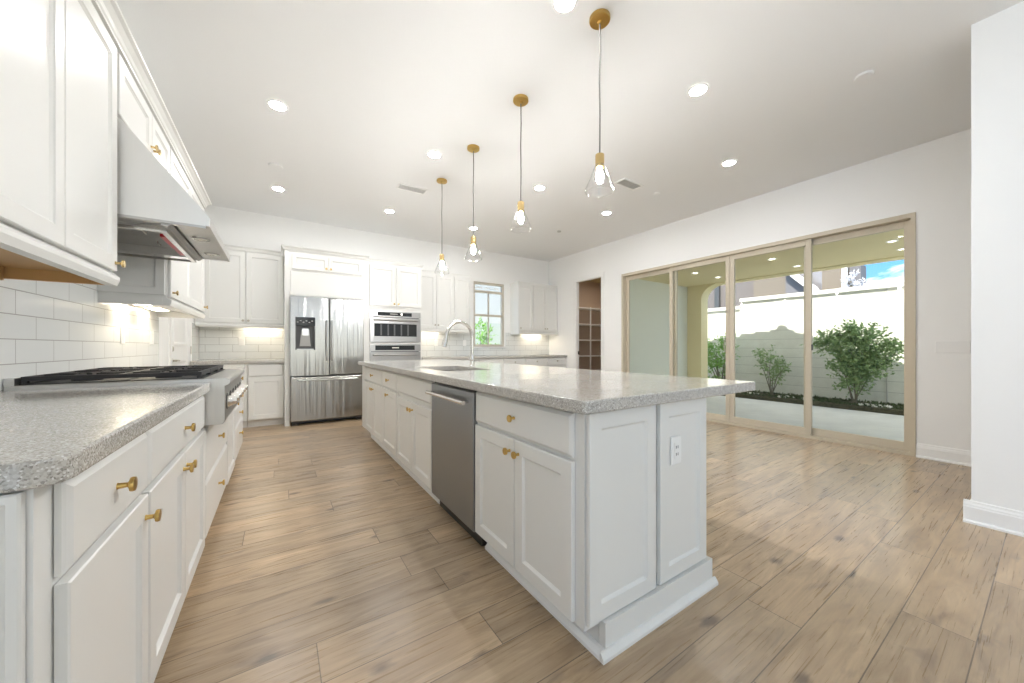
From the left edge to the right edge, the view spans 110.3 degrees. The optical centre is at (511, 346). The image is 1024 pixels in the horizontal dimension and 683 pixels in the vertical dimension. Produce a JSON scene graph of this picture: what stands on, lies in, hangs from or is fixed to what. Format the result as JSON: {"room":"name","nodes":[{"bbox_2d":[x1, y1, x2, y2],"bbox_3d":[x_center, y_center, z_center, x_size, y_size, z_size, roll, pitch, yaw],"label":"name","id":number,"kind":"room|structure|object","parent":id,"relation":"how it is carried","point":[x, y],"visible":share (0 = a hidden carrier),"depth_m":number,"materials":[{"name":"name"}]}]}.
{"room":"kitchen","nodes":[
{"label":"kitchen","id":0,"kind":"room"},
{"bbox_2d":[159,317,194,365],"bbox_3d":[-1.378,-0.455,0.253,0.150,3.090,11.130,0,0,-33],"label":"wall","id":1,"kind":"structure","parent":0,"point":[163,322],"depth_m":3.50,"materials":[{"name":"white paint"}]},
{"bbox_2d":[0,0,125,285],"bbox_3d":[-1.500,-0.801,0.916,0.370,1.078,1.415,0,0,-33],"label":"upper cabinet","id":2,"kind":"object","parent":1,"relation":"attached to","point":[58,58],"visible":1,"depth_m":1.18,"materials":[{"name":"white paint"}]},
{"bbox_2d":[91,0,211,208],"bbox_3d":[-2.097,-1.377,1.843,0.383,0.072,3.748,0,0,-33],"label":"crown molding","id":3,"kind":"structure","parent":2,"relation":"on","point":[109,12],"depth_m":1.85,"materials":[{"name":"white paint"}]},
{"bbox_2d":[0,279,158,390],"bbox_3d":[-2.259,-0.198,1.749,0.011,0.825,3.680,0,0,-33],"label":"tile backsplash","id":4,"kind":"structure","parent":1,"relation":"attached to","point":[46,327],"depth_m":1.86,"materials":[{"name":"tile"}]},
{"bbox_2d":[121,327,124,343],"bbox_3d":[-2.754,-0.080,2.525,0.008,0.115,0.072,0,0,-33],"label":"power outlet","id":5,"kind":"object","parent":4,"relation":"attached to","point":[122,329],"visible":1,"depth_m":2.51,"materials":[{"name":"white paint"}]},
{"bbox_2d":[149,331,153,343],"bbox_3d":[-3.126,-0.080,3.094,0.008,0.115,0.115,0,0,-33],"label":"power outlet","id":6,"kind":"object","parent":4,"relation":"attached to","point":[151,333],"visible":1,"depth_m":3.07,"materials":[{"name":"white paint"}]},
{"bbox_2d":[117,53,169,172],"bbox_3d":[-2.137,-1.188,1.891,0.370,0.305,0.903,0,0,-33],"label":"upper cabinet","id":7,"kind":"object","parent":1,"relation":"attached to","point":[133,110],"visible":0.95,"depth_m":1.83,"materials":[{"name":"white paint"}]},
{"bbox_2d":[97,148,207,318],"bbox_3d":[-2.737,-0.806,2.809,0.370,1.068,1.302,0,0,-33],"label":"upper cabinet","id":8,"kind":"object","parent":1,"relation":"attached to","point":[175,286],"visible":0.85,"depth_m":2.36,"materials":[{"name":"white paint"}]},
{"bbox_2d":[143,306,169,310],"bbox_3d":[-2.955,-0.318,2.967,0.100,0.013,0.300,0,0,-33],"label":"light","id":9,"kind":"object","parent":8,"relation":"attached to","point":[154,308],"visible":1,"depth_m":2.89,"materials":[{"name":"white paint"}]},
{"bbox_2d":[117,118,229,262],"bbox_3d":[-2.015,-0.795,1.972,0.636,0.466,0.884,0,0,-33],"label":"range hood","id":10,"kind":"object","parent":1,"relation":"attached to","point":[156,215],"visible":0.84,"depth_m":1.71,"materials":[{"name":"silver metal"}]},
{"bbox_2d":[169,318,191,365],"bbox_3d":[-3.828,0.028,4.039,0.191,2.125,1.060,0,0,-33],"label":"door","id":11,"kind":"structure","parent":1,"relation":"in","point":[180,329],"depth_m":4.10,"materials":[{"name":"white paint"}]},
{"bbox_2d":[192,323,198,360],"bbox_3d":[-4.214,-0.068,4.741,0.011,0.484,0.508,0,0,-33],"label":"tile backsplash","id":12,"kind":"structure","parent":1,"relation":"attached to","point":[195,329],"depth_m":4.74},
{"bbox_2d":[202,205,548,359],"bbox_3d":[-1.789,-0.455,6.721,6.540,3.090,0.150,0,0,-33],"label":"wall","id":13,"kind":"structure","parent":0,"point":[235,227],"depth_m":6.30,"materials":[{"name":"white paint"}]},
{"bbox_2d":[195,249,283,328],"bbox_3d":[-3.835,-0.806,5.078,0.986,1.068,0.358,0,0,-33],"label":"upper cabinet","id":14,"kind":"object","parent":13,"relation":"attached to","point":[246,291],"visible":0.98,"depth_m":4.98,"materials":[{"name":"white paint"}]},
{"bbox_2d":[224,244,280,254],"bbox_3d":[-3.775,-1.368,4.958,0.955,0.055,0.068,0,0,-33],"label":"crown molding","id":15,"kind":"structure","parent":14,"relation":"on","point":[231,247],"depth_m":5.01,"materials":[{"name":"white paint"}]},
{"bbox_2d":[199,327,283,359],"bbox_3d":[-3.931,-0.068,5.224,0.986,0.484,0.012,0,0,-33],"label":"tile backsplash","id":16,"kind":"structure","parent":13,"relation":"attached to","point":[214,342],"depth_m":5.20,"materials":[{"name":"tile"}]},
{"bbox_2d":[238,338,243,344],"bbox_3d":[-3.949,-0.080,5.201,0.072,0.115,0.008,0,0,-33],"label":"power outlet","id":17,"kind":"object","parent":16,"relation":"attached to","point":[240,340],"visible":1,"depth_m":5.20,"materials":[{"name":"white paint"}]},
{"bbox_2d":[281,244,470,277],"bbox_3d":[-2.046,-1.368,6.003,3.096,0.056,0.768,0,0,-33],"label":"crown molding","id":18,"kind":"structure","parent":13,"relation":"attached to","point":[287,247],"depth_m":5.35,"materials":[{"name":"white paint"}]},
{"bbox_2d":[422,272,469,332],"bbox_3d":[-1.325,-0.806,6.718,1.068,1.068,0.358,0,0,-33],"label":"upper cabinet","id":19,"kind":"object","parent":13,"relation":"attached to","point":[445,298],"visible":0.9,"depth_m":6.60,"materials":[{"name":"white paint"}]},
{"bbox_2d":[422,332,548,355],"bbox_3d":[-0.500,-0.068,7.467,3.263,0.484,0.012,0,0,-33],"label":"tile backsplash","id":20,"kind":"structure","parent":13,"relation":"attached to","point":[516,344],"depth_m":7.34,"materials":[{"name":"tile"}]},
{"bbox_2d":[474,281,503,346],"bbox_3d":[-0.492,-0.670,7.515,0.740,1.360,0.120,0,0,-33],"label":"window","id":21,"kind":"structure","parent":13,"relation":"in","point":[501,293],"depth_m":7.55,"materials":[{"name":"beige"}]},
{"bbox_2d":[510,283,557,334],"bbox_3d":[0.509,-0.806,7.917,1.076,1.068,0.358,0,0,-33],"label":"upper cabinet","id":22,"kind":"object","parent":13,"relation":"attached to","point":[533,308],"visible":1,"depth_m":7.73,"materials":[{"name":"white paint"}]},
{"bbox_2d":[510,281,556,287],"bbox_3d":[0.486,-1.361,7.921,1.079,0.042,0.327,0,0,-33],"label":"crown molding","id":23,"kind":"structure","parent":22,"relation":"on","point":[517,282],"depth_m":7.72,"materials":[{"name":"white paint"}]},
{"bbox_2d":[116,0,1023,261],"bbox_3d":[1.297,-2.075,2.000,6.540,0.150,11.430,0,0,-33],"label":"ceiling","id":24,"kind":"structure","parent":0,"point":[368,88],"depth_m":2.87,"materials":[{"name":"white paint"}]},
{"bbox_2d":[268,163,282,169],"bbox_3d":[-2.607,-1.992,3.935,0.140,0.016,0.140,0,0,-33],"label":"ceiling sensor","id":25,"kind":"object","parent":24,"relation":"attached to","point":[276,166],"visible":1,"depth_m":3.92,"materials":[{"name":"white paint"}]},
{"bbox_2d":[266,99,287,111],"bbox_3d":[-1.940,-1.996,2.949,0.153,0.008,0.153,0,0,-33],"label":"recessed light","id":26,"kind":"object","parent":24,"relation":"in","point":[277,105],"visible":1,"depth_m":2.95,"materials":[{"name":"white paint"}]},
{"bbox_2d":[271,186,284,191],"bbox_3d":[-2.952,-1.996,4.498,0.153,0.008,0.153,0,0,-33],"label":"recessed light","id":27,"kind":"object","parent":24,"relation":"in","point":[277,188],"visible":1,"depth_m":4.49,"materials":[{"name":"white paint"}]},
{"bbox_2d":[384,209,394,212],"bbox_3d":[-1.805,-1.996,5.247,0.153,0.008,0.153,0,0,-33],"label":"recessed light","id":28,"kind":"object","parent":24,"relation":"in","point":[385,210],"visible":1,"depth_m":5.25,"materials":[{"name":"white paint"}]},
{"bbox_2d":[396,183,427,194],"bbox_3d":[-1.260,-1.996,4.505,0.360,0.008,0.160,0,0,-33],"label":"ceiling vent","id":29,"kind":"object","parent":24,"relation":"in","point":[401,186],"visible":1,"depth_m":4.49,"materials":[{"name":"white paint"}]},
{"bbox_2d":[427,150,441,158],"bbox_3d":[-0.807,-1.996,3.702,0.153,0.008,0.153,0,0,-33],"label":"recessed light","id":30,"kind":"object","parent":24,"relation":"in","point":[433,154],"visible":1,"depth_m":3.70,"materials":[{"name":"white paint"}]},
{"bbox_2d":[434,178,447,274],"bbox_3d":[-0.841,-1.440,4.277,0.180,1.119,0.180,0,0,-33],"label":"pendant light","id":31,"kind":"object","parent":24,"relation":"hanging from","point":[439,180],"visible":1,"depth_m":4.26,"materials":[{"name":"gold metal"}]},
{"bbox_2d":[440,254,443,261],"bbox_3d":[-0.841,-1.071,4.277,0.054,0.095,0.054,0,0,-33],"label":"socket","id":32,"kind":"object","parent":31,"relation":"attached to","point":[441,255],"depth_m":4.25,"materials":[{"name":"gold metal"}]},
{"bbox_2d":[464,144,479,259],"bbox_3d":[-0.387,-1.438,3.576,0.180,1.124,0.180,0,0,-33],"label":"pendant light","id":33,"kind":"object","parent":24,"relation":"hanging from","point":[473,148],"visible":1,"depth_m":3.57,"materials":[{"name":"gold metal"}]},
{"bbox_2d":[471,236,475,245],"bbox_3d":[-0.387,-1.065,3.576,0.054,0.095,0.054,0,0,-33],"label":"socket","id":34,"kind":"object","parent":33,"relation":"attached to","point":[473,239],"depth_m":3.55,"materials":[{"name":"gold metal"}]},
{"bbox_2d":[510,94,531,230],"bbox_3d":[0.071,-1.470,2.878,0.180,1.059,0.180,0,0,-33],"label":"pendant light","id":35,"kind":"object","parent":24,"relation":"hanging from","point":[520,100],"visible":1,"depth_m":2.87,"materials":[{"name":"gold metal"}]},
{"bbox_2d":[517,201,523,212],"bbox_3d":[0.071,-1.131,2.878,0.054,0.095,0.054,0,0,-33],"label":"socket","id":36,"kind":"object","parent":35,"relation":"attached to","point":[520,205],"depth_m":2.85,"materials":[{"name":"gold metal"}]},
{"bbox_2d":[533,185,545,190],"bbox_3d":[0.346,-1.996,4.479,0.153,0.008,0.153,0,0,-33],"label":"recessed light","id":37,"kind":"object","parent":24,"relation":"in","point":[538,187],"visible":1,"depth_m":4.47,"materials":[{"name":"white paint"}]},
{"bbox_2d":[552,0,577,14],"bbox_3d":[0.306,-1.996,2.064,0.153,0.008,0.153,0,0,-33],"label":"recessed light","id":38,"kind":"object","parent":24,"relation":"in","point":[562,7],"visible":1,"depth_m":2.08,"materials":[{"name":"white paint"}]},
{"bbox_2d":[585,8,614,196],"bbox_3d":[0.533,-1.470,2.167,0.180,1.059,0.180,0,0,-33],"label":"pendant light","id":39,"kind":"object","parent":24,"relation":"hanging from","point":[599,19],"visible":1,"depth_m":2.16,"materials":[{"name":"gold metal"}]},
{"bbox_2d":[595,153,603,169],"bbox_3d":[0.533,-1.131,2.167,0.054,0.095,0.054,0,0,-33],"label":"socket","id":40,"kind":"object","parent":39,"relation":"attached to","point":[599,157],"depth_m":2.15,"materials":[{"name":"gold metal"}]},
{"bbox_2d":[601,211,611,214],"bbox_3d":[1.410,-1.996,5.318,0.153,0.008,0.153,0,0,-33],"label":"recessed light","id":41,"kind":"object","parent":24,"relation":"in","point":[604,212],"visible":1,"depth_m":5.32,"materials":[{"name":"white paint"}]},
{"bbox_2d":[614,178,643,190],"bbox_3d":[1.438,-1.996,4.380,0.360,0.008,0.160,0,0,-33],"label":"ceiling vent","id":42,"kind":"object","parent":24,"relation":"in","point":[626,183],"visible":1,"depth_m":4.38,"materials":[{"name":"white paint"}]},
{"bbox_2d":[687,83,708,96],"bbox_3d":[1.448,-1.996,2.774,0.153,0.008,0.153,0,0,-33],"label":"recessed light","id":43,"kind":"object","parent":24,"relation":"in","point":[699,89],"visible":1,"depth_m":2.77,"materials":[{"name":"white paint"}]},
{"bbox_2d":[721,159,736,166],"bbox_3d":[2.357,-1.996,3.870,0.153,0.008,0.153,0,0,-33],"label":"recessed light","id":44,"kind":"object","parent":24,"relation":"in","point":[730,162],"visible":1,"depth_m":3.86,"materials":[{"name":"white paint"}]},
{"bbox_2d":[854,70,874,82],"bbox_3d":[2.595,-1.992,2.628,0.110,0.016,0.110,0,0,-33],"label":"ceiling sensor","id":45,"kind":"object","parent":24,"relation":"attached to","point":[865,75],"visible":1,"depth_m":2.62,"materials":[{"name":"white paint"}]},
{"bbox_2d":[154,418,1023,682],"bbox_3d":[1.193,1.150,2.022,6.390,0.120,11.280,0,0,-33],"label":"floor","id":46,"kind":"structure","parent":0,"point":[322,560],"depth_m":1.62,"materials":[{"name":"brown wood"}]},
{"bbox_2d":[0,433,161,682],"bbox_3d":[-1.128,0.655,0.618,0.664,0.869,0.530,0,0,-33],"label":"base cabinet","id":47,"kind":"object","parent":46,"relation":"on","point":[74,552],"visible":0.98,"depth_m":0.66,"materials":[{"name":"white paint"}]},
{"bbox_2d":[0,382,209,493],"bbox_3d":[-1.374,0.198,0.995,0.642,0.045,1.446,0,0,-33],"label":"countertop","id":48,"kind":"structure","parent":47,"relation":"on","point":[48,437],"depth_m":0.83,"materials":[{"name":"stone"}]},
{"bbox_2d":[3,365,247,425],"bbox_3d":[-1.978,0.256,2.010,0.740,0.268,0.905,0,0,-33],"label":"rangetop","id":49,"kind":"object","parent":48,"relation":"on","point":[226,391],"visible":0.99,"depth_m":1.77,"materials":[{"name":"silver metal"}]},
{"bbox_2d":[140,396,204,682],"bbox_3d":[-1.521,0.655,1.219,0.664,0.869,0.903,0,0,-33],"label":"base cabinet","id":50,"kind":"object","parent":46,"relation":"on","point":[175,445],"visible":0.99,"depth_m":1.26,"materials":[{"name":"white paint"}]},
{"bbox_2d":[200,419,226,537],"bbox_3d":[-2.020,0.743,1.983,0.664,0.695,0.908,0,0,-33],"label":"base cabinet","id":51,"kind":"object","parent":46,"relation":"on","point":[215,435],"visible":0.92,"depth_m":2.01,"materials":[{"name":"white paint"}]},
{"bbox_2d":[201,364,247,427],"bbox_3d":[-3.943,0.655,4.852,0.575,0.869,0.617,0,0,-33],"label":"base cabinet","id":52,"kind":"object","parent":46,"relation":"on","point":[244,398],"visible":0.15,"depth_m":4.76,"materials":[{"name":"white paint"}]},
{"bbox_2d":[190,358,283,364],"bbox_3d":[-3.758,0.198,4.959,0.987,0.045,0.644,0,0,-33],"label":"countertop","id":53,"kind":"structure","parent":52,"relation":"on","point":[275,360],"depth_m":4.71,"materials":[{"name":"stone"}]},
{"bbox_2d":[225,403,238,484],"bbox_3d":[-2.416,0.655,2.588,0.664,0.869,0.523,0,0,-33],"label":"base cabinet","id":54,"kind":"object","parent":46,"relation":"on","point":[230,442],"visible":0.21,"depth_m":2.77,"materials":[{"name":"white paint"}]},
{"bbox_2d":[235,374,243,460],"bbox_3d":[-2.764,0.655,3.121,0.664,0.869,0.748,0,0,-33],"label":"base cabinet","id":55,"kind":"object","parent":46,"relation":"on","point":[239,411],"visible":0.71,"depth_m":3.28,"materials":[{"name":"white paint"}]},
{"bbox_2d":[185,364,244,369],"bbox_3d":[-2.625,0.198,2.909,0.642,0.045,1.298,0,0,-33],"label":"countertop","id":56,"kind":"structure","parent":55,"relation":"on","point":[233,366],"depth_m":3.21,"materials":[{"name":"stone"}]},
{"bbox_2d":[247,363,283,426],"bbox_3d":[-3.525,0.655,5.125,0.414,0.869,0.617,0,0,-33],"label":"base cabinet","id":57,"kind":"object","parent":46,"relation":"on","point":[265,381],"visible":0.94,"depth_m":4.88,"materials":[{"name":"white paint"}]},
{"bbox_2d":[284,249,368,425],"bbox_3d":[-2.847,-0.125,5.473,1.097,2.430,0.778,0,0,-33],"label":"refrigerator surround","id":58,"kind":"object","parent":46,"relation":"on","point":[307,274],"visible":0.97,"depth_m":5.12,"materials":[{"name":"white paint"}]},
{"bbox_2d":[290,296,363,425],"bbox_3d":[-2.825,0.194,5.421,0.943,1.792,0.834,0,0,-33],"label":"refrigerator","id":59,"kind":"object","parent":46,"relation":"on","point":[327,334],"visible":0.99,"depth_m":5.09,"materials":[{"name":"grey metal"}]},
{"bbox_2d":[362,366,371,434],"bbox_3d":[-1.567,0.655,4.556,0.618,0.869,0.178,0,0,-33],"label":"panel","id":60,"kind":"object","parent":46,"relation":"on","point":[363,367],"visible":0.14,"depth_m":4.39,"materials":[{"name":"white paint"}]},
{"bbox_2d":[365,367,383,442],"bbox_3d":[-1.298,0.655,4.115,0.650,0.869,0.848,0,0,-33],"label":"base cabinet","id":61,"kind":"object","parent":46,"relation":"on","point":[373,385],"visible":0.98,"depth_m":3.91,"materials":[{"name":"white paint"}]},
{"bbox_2d":[358,359,754,414],"bbox_3d":[-0.347,0.198,3.131,1.198,0.045,3.958,0,0,-33],"label":"countertop","id":62,"kind":"structure","parent":61,"relation":"on","point":[580,391],"depth_m":1.71,"materials":[{"name":"stone"}]},
{"bbox_2d":[442,320,474,365],"bbox_3d":[-0.456,-0.032,3.149,0.086,0.413,0.384,0,0,38],"label":"faucet","id":63,"kind":"object","parent":62,"relation":"on","point":[445,340],"visible":0.98,"depth_m":3.20,"materials":[{"name":"silver metal"}]},
{"bbox_2d":[369,262,421,360],"bbox_3d":[-2.051,-0.125,6.053,0.862,2.430,0.678,0,0,-33],"label":"tall cabinet","id":64,"kind":"object","parent":46,"relation":"on","point":[398,288],"visible":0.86,"depth_m":5.79,"materials":[{"name":"white paint"}]},
{"bbox_2d":[370,310,420,342],"bbox_3d":[-2.012,-0.328,5.993,0.810,0.500,0.565,0,0,-33],"label":"microwave oven","id":65,"kind":"object","parent":64,"relation":"in","point":[385,326],"visible":1,"depth_m":5.79,"materials":[{"name":"grey metal"}]},
{"bbox_2d":[370,344,420,360],"bbox_3d":[-2.024,0.307,6.012,0.810,0.698,0.621,0,0,-33],"label":"wall oven","id":66,"kind":"object","parent":64,"relation":"in","point":[379,352],"visible":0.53,"depth_m":5.78,"materials":[{"name":"grey metal"}]},
{"bbox_2d":[397,374,434,489],"bbox_3d":[-0.542,0.655,2.958,0.650,0.869,0.873,0,0,-33],"label":"base cabinet","id":67,"kind":"object","parent":46,"relation":"on","point":[414,406],"visible":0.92,"depth_m":2.73,"materials":[{"name":"white paint"}]},
{"bbox_2d":[382,370,457,456],"bbox_3d":[-0.923,0.655,3.542,0.650,0.869,0.518,0,0,-33],"label":"base cabinet","id":68,"kind":"object","parent":46,"relation":"on","point":[389,379],"visible":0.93,"depth_m":3.36,"materials":[{"name":"white paint"}]},
{"bbox_2d":[425,382,486,545],"bbox_3d":[-0.160,0.656,2.304,0.627,0.861,0.623,0,0,-33],"label":"dishwasher","id":69,"kind":"object","parent":46,"relation":"on","point":[454,421],"visible":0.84,"depth_m":2.09,"materials":[{"name":"grey metal"}]},
{"bbox_2d":[371,435,604,660],"bbox_3d":[-0.692,1.075,2.785,0.028,0.030,3.680,0,0,-33],"label":"trim","id":70,"kind":"structure","parent":46,"relation":"on","point":[584,638],"depth_m":1.54,"materials":[{"name":"white paint"}]},
{"bbox_2d":[478,358,502,362],"bbox_3d":[-0.556,0.655,7.047,0.538,0.869,0.648,0,0,-33],"label":"base cabinet","id":71,"kind":"object","parent":46,"relation":"on","point":[496,360],"visible":0.05,"depth_m":6.83,"materials":[{"name":"white paint"}]},
{"bbox_2d":[503,358,524,364],"bbox_3d":[-0.104,0.655,7.343,0.538,0.869,0.648,0,0,-33],"label":"base cabinet","id":72,"kind":"object","parent":46,"relation":"on","point":[521,361],"visible":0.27,"depth_m":7.09,"materials":[{"name":"white paint"}]},
{"bbox_2d":[525,357,545,365],"bbox_3d":[0.352,0.655,7.641,0.548,0.869,0.648,0,0,-33],"label":"base cabinet","id":73,"kind":"object","parent":46,"relation":"on","point":[528,361],"visible":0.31,"depth_m":7.39,"materials":[{"name":"white paint"}]},
{"bbox_2d":[546,357,565,367],"bbox_3d":[0.810,0.655,7.940,0.542,0.869,0.648,0,0,-33],"label":"base cabinet","id":74,"kind":"object","parent":46,"relation":"on","point":[550,361],"visible":0.27,"depth_m":7.69,"materials":[{"name":"white paint"}]},
{"bbox_2d":[475,391,656,642],"bbox_3d":[0.264,0.655,1.725,0.650,0.869,0.798,0,0,-33],"label":"base cabinet","id":75,"kind":"object","parent":46,"relation":"on","point":[530,458],"visible":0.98,"depth_m":1.45,"materials":[{"name":"white paint"}]},
{"bbox_2d":[586,398,717,664],"bbox_3d":[-0.455,0.655,3.054,0.790,0.869,3.910,0,0,-33],"label":"island end panel","id":76,"kind":"object","parent":46,"relation":"on","point":[623,595],"visible":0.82,"depth_m":1.39,"materials":[{"name":"white paint"}]},
{"bbox_2d":[670,435,680,464],"bbox_3d":[0.696,0.436,1.509,0.072,0.117,0.010,0,0,-33],"label":"power outlet","id":77,"kind":"object","parent":76,"relation":"attached to","point":[675,441],"visible":1,"depth_m":1.50,"materials":[{"name":"white paint"}]},
{"bbox_2d":[674,442,679,458],"bbox_3d":[0.697,0.436,1.507,0.034,0.068,0.002,0,0,-33],"label":"receptacle","id":78,"kind":"object","parent":77,"relation":"attached to","point":[676,444],"depth_m":1.50,"materials":[{"name":"white paint"}]},
{"bbox_3d":[-1.463,0.656,6.454,0.546,0.869,0.648,0,0,-33],"label":"base cabinet","id":79,"kind":"object","parent":46,"relation":"on","visible":0},
{"bbox_2d":[422,354,566,359],"bbox_3d":[-0.328,0.198,7.200,3.269,0.045,0.644,0,0,-33],"label":"countertop","id":80,"kind":"structure","parent":79,"relation":"on","point":[547,355],"depth_m":6.81,"materials":[{"name":"stone"}]},
{"bbox_2d":[579,281,600,369],"bbox_3d":[2.243,-0.285,8.312,1.950,2.750,1.900,0,0,-33],"label":"wall","id":81,"kind":"structure","parent":0,"point":[589,292],"depth_m":9.09,"materials":[{"name":"beige paint"}]},
{"bbox_2d":[586,278,600,282],"bbox_3d":[2.243,-1.710,8.312,1.950,0.100,1.900,0,0,-33],"label":"ceiling","id":82,"kind":"structure","parent":0,"point":[598,280],"depth_m":8.90,"materials":[{"name":"brown paint"}]},
{"bbox_2d":[630,279,686,376],"bbox_3d":[2.989,-0.133,7.583,2.398,2.485,0.125,0,0,-33],"label":"wall","id":83,"kind":"structure","parent":0,"point":[649,300],"depth_m":7.52,"materials":[{"name":"white paint"}]},
{"bbox_2d":[549,129,970,450],"bbox_3d":[3.971,-0.455,3.748,0.150,3.090,11.130,0,0,-33],"label":"wall","id":84,"kind":"structure","parent":0,"point":[932,179],"depth_m":3.67,"materials":[{"name":"white paint"}]},
{"bbox_2d":[573,272,603,370],"bbox_3d":[1.585,-0.188,7.314,0.084,2.555,0.860,0,0,-33],"label":"door frame","id":85,"kind":"structure","parent":84,"relation":"attached to","point":[576,281],"depth_m":7.59,"materials":[{"name":"white paint"}]},
{"bbox_2d":[621,212,915,456],"bbox_3d":[3.067,-0.125,5.093,0.152,2.430,3.630,0,0,-33],"label":"door","id":86,"kind":"structure","parent":84,"relation":"in","point":[907,222],"depth_m":4.29,"materials":[{"name":"beige"}]},
{"bbox_2d":[916,443,970,466],"bbox_3d":[5.473,1.021,1.286,0.030,0.138,5.365,0,0,-33],"label":"baseboard","id":87,"kind":"structure","parent":84,"relation":"attached to","point":[931,452],"depth_m":3.38,"materials":[{"name":"white paint"}]},
{"bbox_2d":[935,341,970,352],"bbox_3d":[4.138,0.000,3.348,0.008,0.106,0.208,0,0,-33],"label":"light switch","id":88,"kind":"object","parent":84,"relation":"attached to","point":[940,346],"visible":1,"depth_m":3.34,"materials":[{"name":"white paint"}]},
{"bbox_2d":[640,229,903,286],"bbox_3d":[4.587,-1.518,5.136,2.400,0.285,5.980,0,0,-33],"label":"ceiling","id":89,"kind":"structure","parent":0,"point":[869,247],"depth_m":5.60,"materials":[{"name":"beige paint"}]},
{"bbox_2d":[687,255,903,377],"bbox_3d":[5.658,-0.275,5.938,0.270,2.770,6.150,0,0,-33],"label":"wall","id":90,"kind":"structure","parent":0,"point":[697,296],"depth_m":7.99,"materials":[{"name":"beige paint"}]},
{"bbox_2d":[706,396,903,440],"bbox_3d":[4.996,1.170,4.923,3.150,0.120,6.775,0,0,-33],"label":"floor","id":91,"kind":"structure","parent":0,"point":[881,425],"depth_m":5.69,"materials":[{"name":"concrete"}]},
{"bbox_2d":[971,1,1023,511],"bbox_3d":[4.259,-0.455,0.211,0.160,3.090,4.893,0,0,-33],"label":"wall","id":92,"kind":"structure","parent":0,"point":[997,40],"depth_m":2.13,"materials":[{"name":"white paint"}]},
{"bbox_2d":[963,499,1023,536],"bbox_3d":[4.171,1.021,0.171,0.030,0.138,4.923,0,0,-33],"label":"baseboard","id":93,"kind":"structure","parent":92,"relation":"attached to","point":[998,518],"depth_m":2.13,"materials":[{"name":"white paint"}]},
{"bbox_3d":[2.181,1.150,8.270,2.100,0.120,1.900,0,0,-33],"label":"floor","id":94,"kind":"structure","parent":0,"visible":0},
{"bbox_2d":[579,307,600,369],"bbox_3d":[1.865,0.065,8.799,1.840,2.050,0.361,0,0,-33],"label":"pantry shelving","id":95,"kind":"object","parent":94,"relation":"on","point":[590,309],"visible":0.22,"depth_m":8.60,"materials":[{"name":"white paint"}]},
{"label":"outside","id":96,"kind":"structure","parent":0,"visible":0},
{"bbox_3d":[-3.379,1.205,10.150,11.450,0.170,7.310,0,0,-33],"label":"ground","id":97,"kind":"structure","parent":96,"visible":0},
{"bbox_2d":[475,316,496,343],"bbox_3d":[-0.637,0.184,8.602,0.774,1.854,0.779,0,0,-27],"label":"shrub","id":98,"kind":"object","parent":97,"relation":"on","point":[484,326],"visible":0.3,"depth_m":8.62,"materials":[{"name":"green plant"}]},
{"bbox_2d":[475,284,499,343],"bbox_3d":[-0.729,-1.015,11.351,7.200,4.490,2.600,0,0,-33],"label":"wall","id":99,"kind":"structure","parent":97,"relation":"on","point":[480,298],"depth_m":12.47,"materials":[{"name":"grey"}]},
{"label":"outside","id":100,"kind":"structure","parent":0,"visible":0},
{"bbox_3d":[14.344,1.315,14.153,20.500,0.150,32.000,0,0,-33],"label":"ground","id":101,"kind":"structure","parent":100,"visible":0},
{"bbox_2d":[708,271,821,308],"bbox_3d":[10.787,-1.160,16.808,5.550,4.700,7.421,0,0,-33],"label":"neighbor house","id":102,"kind":"structure","parent":101,"relation":"on","point":[792,283],"depth_m":13.83,"materials":[{"name":"grey paint"}]},
{"bbox_2d":[708,282,903,404],"bbox_3d":[6.090,0.035,7.863,0.260,2.390,12.500,0,0,-33],"label":"wall","id":103,"kind":"structure","parent":101,"relation":"on","point":[761,322],"depth_m":7.42,"materials":[{"name":"white paint"}]},
{"bbox_2d":[822,265,865,289],"bbox_3d":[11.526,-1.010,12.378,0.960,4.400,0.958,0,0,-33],"label":"neighbor house","id":104,"kind":"structure","parent":101,"relation":"on","point":[830,279],"depth_m":12.18,"materials":[{"name":"brown paint"}]},
{"bbox_2d":[840,268,868,287],"bbox_3d":[10.664,-0.621,11.095,0.666,3.622,0.654,0,0,-33],"label":"blossom tree","id":105,"kind":"object","parent":101,"relation":"on","point":[850,277],"visible":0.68,"depth_m":11.10,"materials":[{"name":"white plant"}]},
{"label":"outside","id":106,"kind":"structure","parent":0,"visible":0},
{"bbox_2d":[720,391,903,415],"bbox_3d":[5.789,1.133,7.367,0.843,0.195,10.000,0,0,-33],"label":"planting bed","id":107,"kind":"object","parent":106,"point":[894,411],"visible":0.11,"depth_m":6.60,"materials":[{"name":"soil"}]},
{"bbox_2d":[708,333,739,378],"bbox_3d":[4.934,0.335,8.626,0.805,1.409,1.017,0,0,-4],"label":"shrub","id":108,"kind":"object","parent":107,"relation":"on","point":[716,362],"visible":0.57,"depth_m":8.56,"materials":[{"name":"green plant"}]},
{"bbox_2d":[752,345,791,394],"bbox_3d":[5.582,0.489,7.678,0.725,1.096,0.551,0,0,39],"label":"shrub","id":109,"kind":"object","parent":107,"relation":"on","point":[778,363],"visible":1,"depth_m":7.66,"materials":[{"name":"green plant"}]},
{"bbox_2d":[742,392,892,407],"bbox_3d":[5.791,1.014,7.046,0.348,0.040,2.451,0,0,-33],"label":"pebbles","id":110,"kind":"object","parent":107,"relation":"on","point":[887,406],"visible":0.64,"depth_m":6.30,"materials":[{"name":"white stone"}]},
{"bbox_2d":[736,390,903,409],"bbox_3d":[5.760,1.002,7.342,0.872,0.086,5.262,0,0,-33],"label":"ground cover","id":111,"kind":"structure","parent":107,"relation":"on","point":[814,398],"depth_m":6.79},
{"bbox_2d":[799,318,903,403],"bbox_3d":[6.273,0.252,6.558,0.826,1.573,1.598,0,0,-33],"label":"shrub","id":112,"kind":"object","parent":107,"relation":"on","point":[865,360],"visible":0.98,"depth_m":6.42,"materials":[{"name":"green plant"}]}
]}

